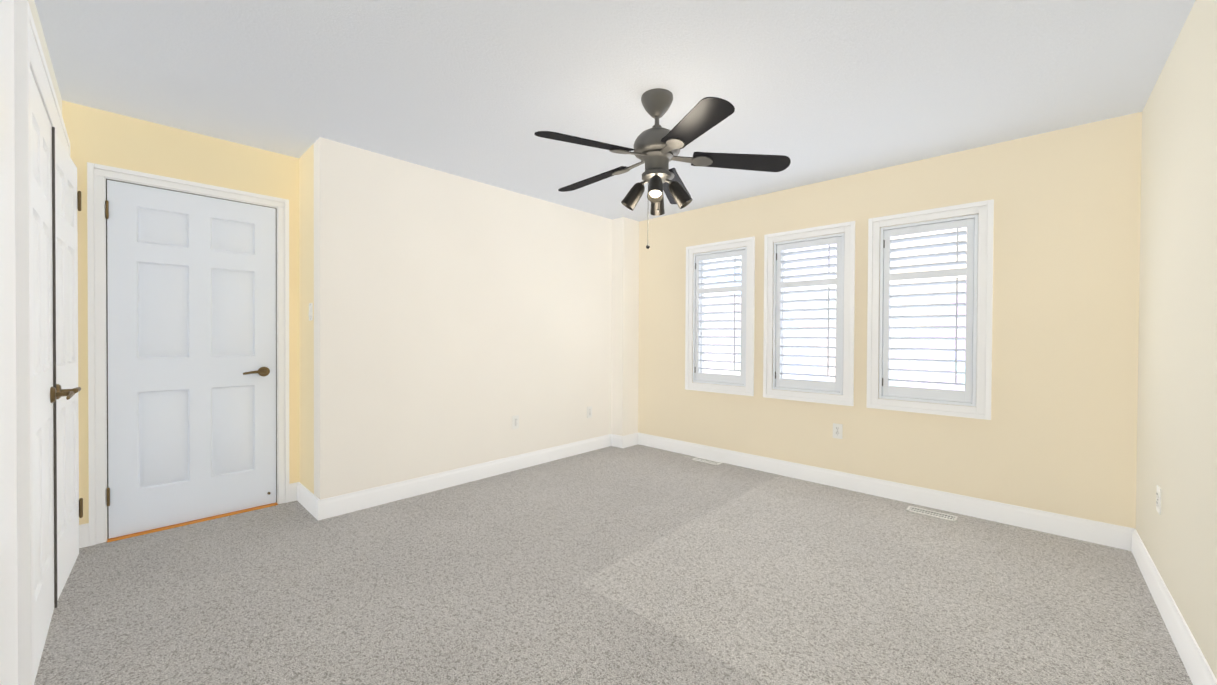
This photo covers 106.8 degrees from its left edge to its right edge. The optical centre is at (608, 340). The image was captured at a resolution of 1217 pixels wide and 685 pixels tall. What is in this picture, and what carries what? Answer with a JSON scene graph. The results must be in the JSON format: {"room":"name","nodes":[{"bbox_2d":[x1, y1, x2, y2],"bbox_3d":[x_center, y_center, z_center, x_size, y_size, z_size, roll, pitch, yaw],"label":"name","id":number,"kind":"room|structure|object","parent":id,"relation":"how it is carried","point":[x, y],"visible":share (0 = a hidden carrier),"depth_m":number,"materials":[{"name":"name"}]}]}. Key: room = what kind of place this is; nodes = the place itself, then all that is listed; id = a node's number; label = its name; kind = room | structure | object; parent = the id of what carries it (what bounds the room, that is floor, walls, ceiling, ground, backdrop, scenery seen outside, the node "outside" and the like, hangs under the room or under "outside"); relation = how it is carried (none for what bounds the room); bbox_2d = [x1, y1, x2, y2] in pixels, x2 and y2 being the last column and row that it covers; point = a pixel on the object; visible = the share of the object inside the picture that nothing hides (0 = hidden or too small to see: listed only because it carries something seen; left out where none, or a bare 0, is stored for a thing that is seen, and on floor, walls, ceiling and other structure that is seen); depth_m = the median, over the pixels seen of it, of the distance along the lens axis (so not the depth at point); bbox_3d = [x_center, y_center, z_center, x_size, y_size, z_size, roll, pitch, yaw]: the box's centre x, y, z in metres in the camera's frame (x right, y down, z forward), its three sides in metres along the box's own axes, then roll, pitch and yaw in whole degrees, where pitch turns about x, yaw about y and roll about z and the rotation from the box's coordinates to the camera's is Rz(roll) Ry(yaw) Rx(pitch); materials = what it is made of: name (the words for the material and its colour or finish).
{"room":"empty bedroom","nodes":[
{"label":"empty bedroom","id":0,"kind":"room"},
{"bbox_2d":[28,0,61,113],"bbox_3d":[-1.444,-0.052,0.938,4.520,2.430,0.140,1,1,43],"label":"wall","id":1,"kind":"structure","parent":0,"point":[35,15],"depth_m":1.93,"materials":[{"name":"paint"}]},
{"bbox_2d":[0,0,69,684],"bbox_3d":[-2.270,-0.063,1.734,1.857,2.429,0.170,1,1,43],"label":"trim","id":2,"kind":"structure","parent":1,"relation":"attached to","point":[21,53],"depth_m":1.38,"materials":[{"name":"white wood"}]},
{"bbox_2d":[30,69,74,682],"bbox_3d":[-2.091,0.123,1.690,0.660,2.035,0.099,1,1,43],"label":"closet door","id":3,"kind":"structure","parent":1,"relation":"in","point":[45,393],"depth_m":1.66,"materials":[{"name":"white wood"}]},
{"bbox_2d":[51,127,82,600],"bbox_3d":[-2.576,0.117,2.150,0.665,2.035,0.106,1,1,43],"label":"closet door","id":4,"kind":"structure","parent":1,"relation":"in","point":[69,501],"depth_m":2.14,"materials":[{"name":"white wood"}]},
{"bbox_2d":[62,100,298,524],"bbox_3d":[-2.624,-0.076,2.880,0.140,2.430,1.355,1,1,43],"label":"wall","id":5,"kind":"structure","parent":0,"point":[101,137],"depth_m":2.73,"materials":[{"name":"paint"}]},
{"bbox_2d":[87,162,288,545],"bbox_3d":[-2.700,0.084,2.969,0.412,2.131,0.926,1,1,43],"label":"door frame","id":6,"kind":"structure","parent":5,"relation":"attached to","point":[98,176],"depth_m":2.56,"materials":[{"name":"white wood"}]},
{"bbox_2d":[105,180,275,538],"bbox_3d":[-2.561,0.111,2.833,0.099,2.035,0.787,1,1,43],"label":"door","id":7,"kind":"structure","parent":5,"relation":"in","point":[191,283],"depth_m":2.81,"materials":[{"name":"white wood"}]},
{"bbox_2d":[299,144,313,493],"bbox_3d":[-2.074,-0.076,3.196,0.510,2.430,0.140,1,1,43],"label":"wall","id":8,"kind":"structure","parent":0,"point":[306,325],"depth_m":3.09,"materials":[{"name":"paint"}]},
{"bbox_2d":[291,482,315,516],"bbox_3d":[-2.034,1.078,3.050,0.510,0.125,0.025,1,1,43],"label":"baseboard","id":9,"kind":"structure","parent":8,"relation":"attached to","point":[299,493],"depth_m":3.10,"materials":[{"name":"white wood"}]},
{"bbox_2d":[309,303,312,320],"bbox_3d":[-1.983,-0.188,3.006,0.070,0.115,0.013,1,1,43],"label":"light switch","id":10,"kind":"object","parent":8,"relation":"attached to","point":[310,311],"visible":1,"depth_m":2.99,"materials":[{"name":"white plastic"}]},
{"bbox_2d":[314,137,638,499],"bbox_3d":[-0.755,-0.076,4.009,0.300,2.430,3.130,1,1,43],"label":"wall","id":11,"kind":"structure","parent":0,"point":[459,322],"depth_m":3.54,"materials":[{"name":"paint"}]},
{"bbox_2d":[315,434,614,520],"bbox_3d":[-0.905,1.077,3.868,0.016,0.125,2.746,1,1,43],"label":"baseboard","id":12,"kind":"structure","parent":11,"relation":"attached to","point":[330,507],"depth_m":3.48,"materials":[{"name":"white wood"}]},
{"bbox_2d":[512,415,518,428],"bbox_3d":[-0.815,0.719,3.965,0.008,0.115,0.070,1,1,43],"label":"electrical outlet","id":13,"kind":"object","parent":11,"relation":"attached to","point":[515,422],"visible":1,"depth_m":3.96,"materials":[{"name":"white plastic"}]},
{"bbox_2d":[587,406,591,417],"bbox_3d":[-0.192,0.737,4.629,0.008,0.115,0.070,1,1,43],"label":"electrical outlet","id":14,"kind":"object","parent":11,"relation":"attached to","point":[589,411],"visible":1,"depth_m":4.62,"materials":[{"name":"white plastic"}]},
{"bbox_2d":[34,444,1192,684],"bbox_3d":[-0.011,1.207,2.482,4.520,0.100,4.345,1,1,43],"label":"floor","id":15,"kind":"structure","parent":0,"point":[638,564],"depth_m":2.06,"materials":[{"name":"carpet"}]},
{"bbox_2d":[692,457,722,464],"bbox_3d":[0.932,1.143,4.274,0.270,0.006,0.100,1,1,43],"label":"air vent","id":16,"kind":"object","parent":15,"relation":"on","point":[707,461],"visible":1,"depth_m":4.26,"materials":[{"name":"silver metal"}]},
{"bbox_2d":[906,506,957,521],"bbox_3d":[2.163,1.160,3.029,0.270,0.006,0.100,1,1,43],"label":"air vent","id":17,"kind":"object","parent":15,"relation":"on","point":[932,513],"visible":0.98,"depth_m":3.02,"materials":[{"name":"silver metal"}]},
{"bbox_2d":[34,0,1195,221],"bbox_3d":[0.002,-1.323,2.459,4.520,0.100,4.345,1,1,43],"label":"ceiling","id":18,"kind":"structure","parent":0,"point":[812,90],"depth_m":2.17,"materials":[{"name":"white paint"}]},
{"bbox_2d":[534,88,790,248],"bbox_3d":[0.210,-0.874,2.384,1.283,0.796,1.309,1,1,43],"label":"fan","id":19,"kind":"object","parent":18,"relation":"hanging from","point":[657,147],"visible":1,"depth_m":2.31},
{"bbox_2d":[638,112,1141,528],"bbox_3d":[1.621,-0.062,3.829,4.010,2.430,0.140,1,1,43],"label":"wall","id":20,"kind":"structure","parent":0,"point":[1057,433],"depth_m":2.88,"materials":[{"name":"paint"}]},
{"bbox_2d":[685,237,754,395],"bbox_3d":[1.080,-0.214,4.317,0.717,1.420,0.168,1,1,43],"label":"window","id":21,"kind":"structure","parent":20,"relation":"in","point":[696,289],"depth_m":4.27,"materials":[{"name":"white wood"}]},
{"bbox_2d":[763,221,854,405],"bbox_3d":[1.669,-0.206,3.763,0.717,1.420,0.168,1,1,43],"label":"window","id":22,"kind":"structure","parent":20,"relation":"in","point":[841,388],"depth_m":3.70,"materials":[{"name":"white wood"}]},
{"bbox_2d":[833,423,842,438],"bbox_3d":[1.803,0.717,3.559,0.070,0.115,0.008,1,1,43],"label":"electrical outlet","id":23,"kind":"object","parent":20,"relation":"attached to","point":[837,430],"visible":1,"depth_m":3.56,"materials":[{"name":"white plastic"}]},
{"bbox_2d":[635,433,1126,549],"bbox_3d":[1.604,1.091,3.740,3.530,0.125,0.016,1,1,43],"label":"baseboard","id":24,"kind":"structure","parent":20,"relation":"attached to","point":[1097,532],"depth_m":3.18,"materials":[{"name":"white wood"}]},
{"bbox_2d":[866,199,993,419],"bbox_3d":[2.259,-0.198,3.209,0.717,1.420,0.168,1,1,43],"label":"window","id":25,"kind":"structure","parent":20,"relation":"in","point":[977,271],"depth_m":3.13,"materials":[{"name":"white wood"}]},
{"bbox_2d":[1136,0,1216,678],"bbox_3d":[1.592,-0.037,0.971,0.140,2.430,4.345,1,1,43],"label":"wall","id":26,"kind":"structure","parent":0,"point":[1177,415],"depth_m":1.76,"materials":[{"name":"paint"}]},
{"bbox_2d":[1156,485,1160,514],"bbox_3d":[2.494,0.724,2.051,0.008,0.115,0.070,1,1,43],"label":"electrical outlet","id":27,"kind":"object","parent":26,"relation":"attached to","point":[1158,501],"visible":1,"depth_m":2.04,"materials":[{"name":"white plastic"}]},
{"bbox_2d":[1127,527,1216,684],"bbox_3d":[1.529,1.115,1.035,0.016,0.125,4.065,1,1,43],"label":"baseboard","id":28,"kind":"structure","parent":26,"relation":"attached to","point":[1195,663],"depth_m":1.78,"materials":[{"name":"white wood"}]},
{"label":"outside","id":29,"kind":"structure","parent":0,"visible":0},
{"bbox_2d":[704,228,966,390],"bbox_3d":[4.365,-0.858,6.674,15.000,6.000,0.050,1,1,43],"label":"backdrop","id":30,"kind":"structure","parent":29,"point":[936,366],"depth_m":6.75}
]}

